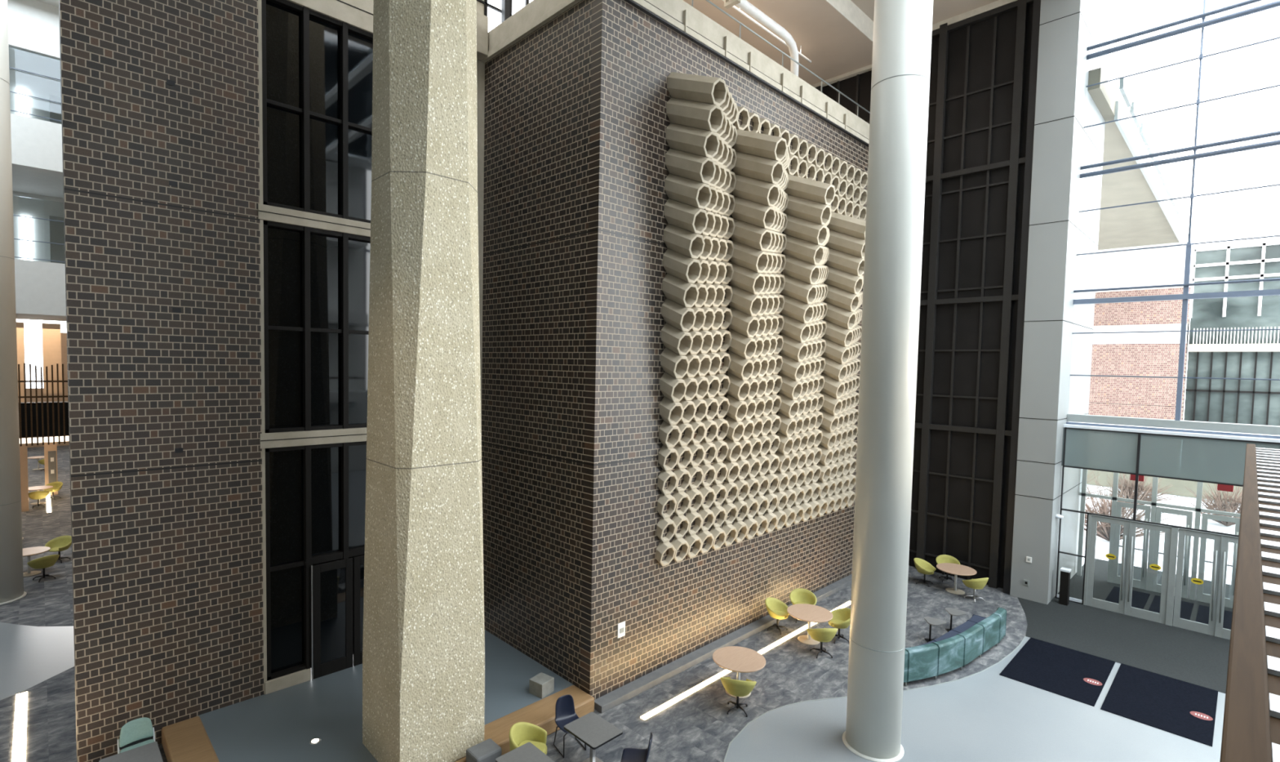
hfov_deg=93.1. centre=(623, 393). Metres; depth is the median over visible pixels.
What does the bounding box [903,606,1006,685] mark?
curved sofa
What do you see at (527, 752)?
square table
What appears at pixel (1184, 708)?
entrance mat
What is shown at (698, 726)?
floor
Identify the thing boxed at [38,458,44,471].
swivel chair
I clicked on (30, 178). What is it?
ceiling
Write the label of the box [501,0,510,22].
trim
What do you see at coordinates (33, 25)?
wall
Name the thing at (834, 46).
ceiling
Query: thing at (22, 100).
window
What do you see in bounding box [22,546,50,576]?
round table
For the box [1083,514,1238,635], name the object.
trim
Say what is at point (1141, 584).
door
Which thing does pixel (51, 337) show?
wall
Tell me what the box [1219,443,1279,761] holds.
wooden railing
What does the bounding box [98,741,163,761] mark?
square table
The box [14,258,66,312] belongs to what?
wall
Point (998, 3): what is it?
trim
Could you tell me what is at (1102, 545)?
snowy ground
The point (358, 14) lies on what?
trim
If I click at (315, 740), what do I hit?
uplight
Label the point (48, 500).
light strip
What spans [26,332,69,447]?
wall
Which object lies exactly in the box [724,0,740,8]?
hanger
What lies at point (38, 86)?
wall
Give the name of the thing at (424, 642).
concrete column
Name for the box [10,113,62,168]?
wall
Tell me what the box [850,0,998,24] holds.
ceiling
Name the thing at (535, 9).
trim
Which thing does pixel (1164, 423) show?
trim
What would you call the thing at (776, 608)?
swivel chair
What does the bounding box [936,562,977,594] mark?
round table
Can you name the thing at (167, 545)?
wall
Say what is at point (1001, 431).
trim
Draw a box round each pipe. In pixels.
[722,0,811,62]
[728,0,799,76]
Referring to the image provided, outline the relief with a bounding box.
[656,71,867,566]
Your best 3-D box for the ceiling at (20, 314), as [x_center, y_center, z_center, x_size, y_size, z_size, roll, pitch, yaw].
[-19.273,-2.366,17.415,8.500,0.080,4.000,-1,4,-44]
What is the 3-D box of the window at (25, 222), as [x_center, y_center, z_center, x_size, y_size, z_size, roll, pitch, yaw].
[-19.460,-4.781,19.770,0.270,2.050,0.080,-1,4,-44]
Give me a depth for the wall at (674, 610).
10.71 m
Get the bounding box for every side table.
[924,616,946,642]
[945,607,967,631]
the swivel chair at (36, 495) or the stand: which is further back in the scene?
the swivel chair at (36, 495)
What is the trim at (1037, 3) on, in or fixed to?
attached to the wall at (981, 34)
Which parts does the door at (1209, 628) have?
handle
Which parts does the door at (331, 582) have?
pane, pane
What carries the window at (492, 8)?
attached to the ceiling at (834, 46)
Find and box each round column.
[0,0,26,604]
[842,0,933,761]
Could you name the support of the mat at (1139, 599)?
on the floor at (698, 726)
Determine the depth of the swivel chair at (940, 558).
17.03 m
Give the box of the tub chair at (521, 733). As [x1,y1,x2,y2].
[509,721,546,754]
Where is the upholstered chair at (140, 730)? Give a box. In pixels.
[117,716,155,753]
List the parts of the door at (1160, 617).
handle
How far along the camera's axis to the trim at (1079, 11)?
15.32 m
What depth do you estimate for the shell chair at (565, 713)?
9.31 m
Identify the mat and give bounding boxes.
[999,637,1115,706]
[1100,662,1217,746]
[1105,586,1150,608]
[1148,595,1194,619]
[1195,604,1232,629]
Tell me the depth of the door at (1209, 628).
13.82 m
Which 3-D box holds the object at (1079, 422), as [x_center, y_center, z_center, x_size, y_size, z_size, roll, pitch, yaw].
[15.222,1.051,14.141,2.500,0.160,7.500,-1,4,-44]
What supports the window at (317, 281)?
in the wall at (167, 545)
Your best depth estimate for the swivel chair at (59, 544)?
17.05 m
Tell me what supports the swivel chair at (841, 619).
on the floor at (698, 726)
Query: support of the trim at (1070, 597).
attached to the trim at (1136, 473)
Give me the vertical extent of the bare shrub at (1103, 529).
2.389 m
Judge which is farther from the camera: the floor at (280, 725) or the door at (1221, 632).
the door at (1221, 632)
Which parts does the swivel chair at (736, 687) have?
leg, leg, seat, leg, leg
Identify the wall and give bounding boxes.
[7,0,60,62]
[8,48,63,320]
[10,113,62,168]
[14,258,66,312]
[16,321,28,511]
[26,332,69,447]
[41,323,62,393]
[58,0,263,761]
[481,0,592,688]
[580,0,868,699]
[822,3,1033,587]
[1086,469,1243,502]
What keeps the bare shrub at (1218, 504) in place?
on the snowy ground
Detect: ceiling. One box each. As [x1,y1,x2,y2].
[11,160,63,198]
[16,310,66,320]
[36,0,58,7]
[683,0,872,84]
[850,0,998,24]
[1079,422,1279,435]
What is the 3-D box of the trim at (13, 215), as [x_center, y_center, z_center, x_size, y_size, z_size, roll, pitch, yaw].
[-17.878,-4.363,15.913,8.500,1.171,0.024,-1,4,-44]
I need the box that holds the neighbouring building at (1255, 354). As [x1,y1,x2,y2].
[1088,240,1279,426]
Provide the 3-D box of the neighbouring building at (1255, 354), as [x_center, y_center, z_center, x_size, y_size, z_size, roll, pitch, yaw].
[32.824,-1.593,31.579,1.260,13.120,28.000,-1,4,-44]
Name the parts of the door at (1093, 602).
handle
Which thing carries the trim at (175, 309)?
attached to the wall at (167, 545)
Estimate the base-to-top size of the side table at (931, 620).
0.450 m
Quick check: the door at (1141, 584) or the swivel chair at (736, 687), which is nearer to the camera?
the swivel chair at (736, 687)
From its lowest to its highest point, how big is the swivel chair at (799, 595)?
0.659 m
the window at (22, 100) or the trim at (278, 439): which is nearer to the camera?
the trim at (278, 439)
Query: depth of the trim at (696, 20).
12.52 m
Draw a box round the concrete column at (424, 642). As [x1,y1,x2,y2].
[362,0,484,761]
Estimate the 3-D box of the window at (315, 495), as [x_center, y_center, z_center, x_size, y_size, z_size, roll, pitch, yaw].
[-4.499,2.785,11.398,3.968,3.895,0.150,-1,4,-44]
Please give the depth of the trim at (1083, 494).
16.41 m
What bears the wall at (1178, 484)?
on the snowy ground
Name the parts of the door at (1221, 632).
handle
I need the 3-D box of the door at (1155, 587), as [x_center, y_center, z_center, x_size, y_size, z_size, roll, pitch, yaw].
[14.560,4.198,16.095,0.111,2.300,0.720,-1,4,-44]
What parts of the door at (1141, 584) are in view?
handle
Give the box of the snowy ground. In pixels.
[1081,484,1239,584]
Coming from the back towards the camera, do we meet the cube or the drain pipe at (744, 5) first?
the drain pipe at (744, 5)
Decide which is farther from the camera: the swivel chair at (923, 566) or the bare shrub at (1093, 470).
the bare shrub at (1093, 470)
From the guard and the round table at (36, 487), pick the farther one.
the round table at (36, 487)
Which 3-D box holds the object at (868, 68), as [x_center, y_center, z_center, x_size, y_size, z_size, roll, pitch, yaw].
[7.099,-10.048,19.078,0.170,0.120,2.650,-1,4,-44]
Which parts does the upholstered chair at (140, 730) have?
leg, rail, seat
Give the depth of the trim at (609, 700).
11.80 m
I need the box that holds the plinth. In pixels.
[466,737,502,761]
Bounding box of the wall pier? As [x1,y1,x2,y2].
[1009,0,1111,604]
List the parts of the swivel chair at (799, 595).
seat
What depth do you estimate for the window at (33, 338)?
23.99 m
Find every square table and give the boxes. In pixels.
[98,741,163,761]
[495,742,555,761]
[564,711,622,761]
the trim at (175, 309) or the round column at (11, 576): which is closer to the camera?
the trim at (175, 309)
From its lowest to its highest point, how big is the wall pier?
16.120 m
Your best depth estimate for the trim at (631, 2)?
12.01 m
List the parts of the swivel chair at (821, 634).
leg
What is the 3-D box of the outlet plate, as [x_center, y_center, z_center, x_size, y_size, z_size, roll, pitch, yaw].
[-23.424,2.982,24.863,0.239,1.311,0.040,-1,4,-44]
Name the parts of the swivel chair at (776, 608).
seat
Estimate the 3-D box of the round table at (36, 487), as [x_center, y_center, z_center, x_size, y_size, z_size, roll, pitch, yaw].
[-22.661,3.927,23.479,0.840,0.610,0.840,-1,4,-44]
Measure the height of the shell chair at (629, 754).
0.695 m
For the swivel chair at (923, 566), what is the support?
on the floor at (698, 726)
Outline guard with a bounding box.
[17,363,69,445]
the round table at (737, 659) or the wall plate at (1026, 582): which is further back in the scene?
the wall plate at (1026, 582)
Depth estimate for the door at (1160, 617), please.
14.41 m
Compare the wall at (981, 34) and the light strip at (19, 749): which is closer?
the light strip at (19, 749)
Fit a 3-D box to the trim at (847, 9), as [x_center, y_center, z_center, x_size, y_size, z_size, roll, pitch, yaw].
[3.580,-10.256,13.809,12.700,0.700,0.020,-1,4,-44]
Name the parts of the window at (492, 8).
frame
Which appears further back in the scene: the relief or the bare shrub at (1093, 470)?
the bare shrub at (1093, 470)
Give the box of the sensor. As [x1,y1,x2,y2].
[1055,514,1063,518]
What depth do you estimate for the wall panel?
24.80 m
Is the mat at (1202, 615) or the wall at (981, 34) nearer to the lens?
the mat at (1202, 615)
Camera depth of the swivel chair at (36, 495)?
22.76 m
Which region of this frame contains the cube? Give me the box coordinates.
[528,671,554,697]
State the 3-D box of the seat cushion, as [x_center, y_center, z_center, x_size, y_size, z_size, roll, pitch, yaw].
[-1.316,5.087,8.580,0.420,0.120,0.420,2,3,13]
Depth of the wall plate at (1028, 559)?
15.52 m
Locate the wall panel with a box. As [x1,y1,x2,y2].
[44,435,57,494]
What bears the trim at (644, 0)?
attached to the wall at (674, 610)
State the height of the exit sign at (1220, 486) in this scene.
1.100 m
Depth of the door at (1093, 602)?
14.96 m
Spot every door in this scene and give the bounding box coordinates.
[311,554,364,679]
[1086,515,1129,613]
[1111,501,1151,589]
[1124,520,1171,623]
[1151,506,1192,598]
[1173,528,1221,635]
[1196,512,1239,608]
[1215,535,1238,639]
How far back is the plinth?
8.37 m
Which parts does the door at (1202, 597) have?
handle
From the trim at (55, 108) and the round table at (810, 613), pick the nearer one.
the round table at (810, 613)
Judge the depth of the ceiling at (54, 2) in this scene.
16.95 m
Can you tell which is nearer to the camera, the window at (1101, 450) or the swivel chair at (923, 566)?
the window at (1101, 450)
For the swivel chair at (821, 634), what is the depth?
12.16 m
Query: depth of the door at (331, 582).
10.78 m
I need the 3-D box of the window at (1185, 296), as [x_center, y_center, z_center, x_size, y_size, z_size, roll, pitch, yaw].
[16.292,-4.595,10.824,0.210,11.000,13.200,-1,4,-44]
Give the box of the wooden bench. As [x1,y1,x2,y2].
[161,684,594,761]
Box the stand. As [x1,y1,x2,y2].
[1058,566,1071,605]
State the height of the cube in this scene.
0.240 m
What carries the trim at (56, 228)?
attached to the wall at (38, 86)
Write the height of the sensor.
0.090 m
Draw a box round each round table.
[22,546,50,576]
[27,455,44,469]
[28,485,53,504]
[712,645,765,697]
[786,603,832,644]
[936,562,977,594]
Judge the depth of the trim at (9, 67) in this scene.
16.99 m
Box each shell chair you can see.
[553,693,586,757]
[620,731,653,761]
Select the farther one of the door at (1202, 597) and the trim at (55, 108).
the trim at (55, 108)
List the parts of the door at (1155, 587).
handle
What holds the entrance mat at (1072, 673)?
on the floor at (698, 726)
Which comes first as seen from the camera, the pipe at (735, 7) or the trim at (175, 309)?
the trim at (175, 309)
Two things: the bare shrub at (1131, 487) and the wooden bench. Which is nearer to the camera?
the wooden bench
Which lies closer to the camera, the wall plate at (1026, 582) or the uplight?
the uplight
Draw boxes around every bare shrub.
[1084,472,1179,541]
[1085,470,1118,499]
[1090,472,1183,508]
[1177,482,1242,525]
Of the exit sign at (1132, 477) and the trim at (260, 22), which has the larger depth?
the exit sign at (1132, 477)
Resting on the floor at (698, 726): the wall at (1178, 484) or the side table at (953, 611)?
the side table at (953, 611)
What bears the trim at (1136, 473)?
on the floor at (698, 726)
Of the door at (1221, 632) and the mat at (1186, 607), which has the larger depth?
the mat at (1186, 607)
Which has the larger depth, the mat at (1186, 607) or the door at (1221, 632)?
the mat at (1186, 607)
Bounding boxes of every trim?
[8,66,61,121]
[13,214,65,262]
[48,94,62,124]
[48,215,65,263]
[166,79,175,86]
[172,306,181,312]
[174,447,182,453]
[257,0,266,693]
[257,203,370,236]
[259,426,366,448]
[264,667,311,693]
[286,0,484,61]
[476,60,484,426]
[483,0,582,62]
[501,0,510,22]
[594,573,852,712]
[624,0,868,146]
[644,0,868,139]
[645,0,869,139]
[683,9,846,129]
[724,635,1026,761]
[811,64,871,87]
[814,0,1033,588]
[825,0,873,41]
[836,16,1013,579]
[932,0,1017,31]
[1003,0,1040,593]
[1014,11,1108,499]
[1055,426,1279,604]
[1057,593,1082,602]
[1066,413,1279,435]
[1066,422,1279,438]
[1076,468,1240,599]
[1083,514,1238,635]
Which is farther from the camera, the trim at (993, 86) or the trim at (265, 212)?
the trim at (993, 86)
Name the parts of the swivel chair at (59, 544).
seat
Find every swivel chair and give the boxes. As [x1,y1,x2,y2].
[26,554,59,582]
[28,490,48,508]
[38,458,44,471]
[43,481,62,499]
[44,535,71,562]
[720,675,756,716]
[764,596,789,634]
[789,587,817,622]
[806,627,837,657]
[828,607,850,643]
[913,557,936,586]
[935,554,959,582]
[962,577,988,602]
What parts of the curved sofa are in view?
panel, panel, seat, seat, panel, seat, panel, seat, panel, panel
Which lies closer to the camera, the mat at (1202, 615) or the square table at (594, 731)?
the square table at (594, 731)
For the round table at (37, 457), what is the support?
on the floor at (698, 726)
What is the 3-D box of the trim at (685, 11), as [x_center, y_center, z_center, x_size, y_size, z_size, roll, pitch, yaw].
[3.341,-6.781,13.077,6.214,0.380,0.060,-1,4,-44]
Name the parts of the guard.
rail, rail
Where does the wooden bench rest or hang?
on the floor at (698, 726)
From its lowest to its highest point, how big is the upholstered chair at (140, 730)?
0.704 m
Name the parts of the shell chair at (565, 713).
leg frame, leg frame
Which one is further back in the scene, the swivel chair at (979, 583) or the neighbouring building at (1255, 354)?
the neighbouring building at (1255, 354)
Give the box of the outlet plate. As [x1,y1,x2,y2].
[48,450,57,483]
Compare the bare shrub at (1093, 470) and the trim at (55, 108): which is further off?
the bare shrub at (1093, 470)
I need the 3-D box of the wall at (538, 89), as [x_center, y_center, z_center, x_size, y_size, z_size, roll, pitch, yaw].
[-1.695,-0.686,11.433,0.250,11.840,3.350,-1,4,-44]
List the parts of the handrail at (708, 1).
post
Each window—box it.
[16,86,29,117]
[20,214,32,260]
[23,329,43,387]
[261,0,373,222]
[262,220,370,432]
[265,440,366,680]
[476,0,533,60]
[1061,426,1137,472]
[1067,0,1279,420]
[1138,434,1279,484]
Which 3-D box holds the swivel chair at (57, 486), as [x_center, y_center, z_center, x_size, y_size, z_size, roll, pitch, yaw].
[-22.778,3.864,24.220,0.611,0.659,0.530,1,3,-9]
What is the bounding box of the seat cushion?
[518,739,546,754]
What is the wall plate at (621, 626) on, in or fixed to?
attached to the wall at (674, 610)
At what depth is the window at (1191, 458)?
13.82 m
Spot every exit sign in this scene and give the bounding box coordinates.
[1129,474,1144,481]
[1217,484,1233,491]
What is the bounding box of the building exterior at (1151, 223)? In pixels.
[1087,67,1191,249]
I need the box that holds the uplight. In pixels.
[309,737,320,744]
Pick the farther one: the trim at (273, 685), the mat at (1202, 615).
the mat at (1202, 615)
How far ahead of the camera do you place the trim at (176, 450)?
9.07 m
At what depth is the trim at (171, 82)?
8.80 m
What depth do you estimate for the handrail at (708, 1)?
14.20 m
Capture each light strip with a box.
[11,691,27,761]
[45,494,51,512]
[640,600,850,719]
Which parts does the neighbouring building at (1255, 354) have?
balcony rail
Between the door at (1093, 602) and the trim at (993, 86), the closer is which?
the door at (1093, 602)
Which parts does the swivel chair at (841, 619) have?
seat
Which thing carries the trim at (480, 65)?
attached to the wall at (538, 89)
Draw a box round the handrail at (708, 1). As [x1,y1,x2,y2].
[691,0,870,115]
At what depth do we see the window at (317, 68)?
10.27 m
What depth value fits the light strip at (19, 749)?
9.37 m
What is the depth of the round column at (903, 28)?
8.87 m
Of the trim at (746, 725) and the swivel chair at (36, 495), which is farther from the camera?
the swivel chair at (36, 495)
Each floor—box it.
[0,444,1232,761]
[196,629,573,761]
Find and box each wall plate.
[617,620,625,638]
[1023,578,1029,585]
[1026,555,1031,562]
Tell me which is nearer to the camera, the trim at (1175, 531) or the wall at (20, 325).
the trim at (1175, 531)
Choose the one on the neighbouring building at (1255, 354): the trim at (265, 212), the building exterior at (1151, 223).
the building exterior at (1151, 223)
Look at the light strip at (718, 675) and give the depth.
11.23 m

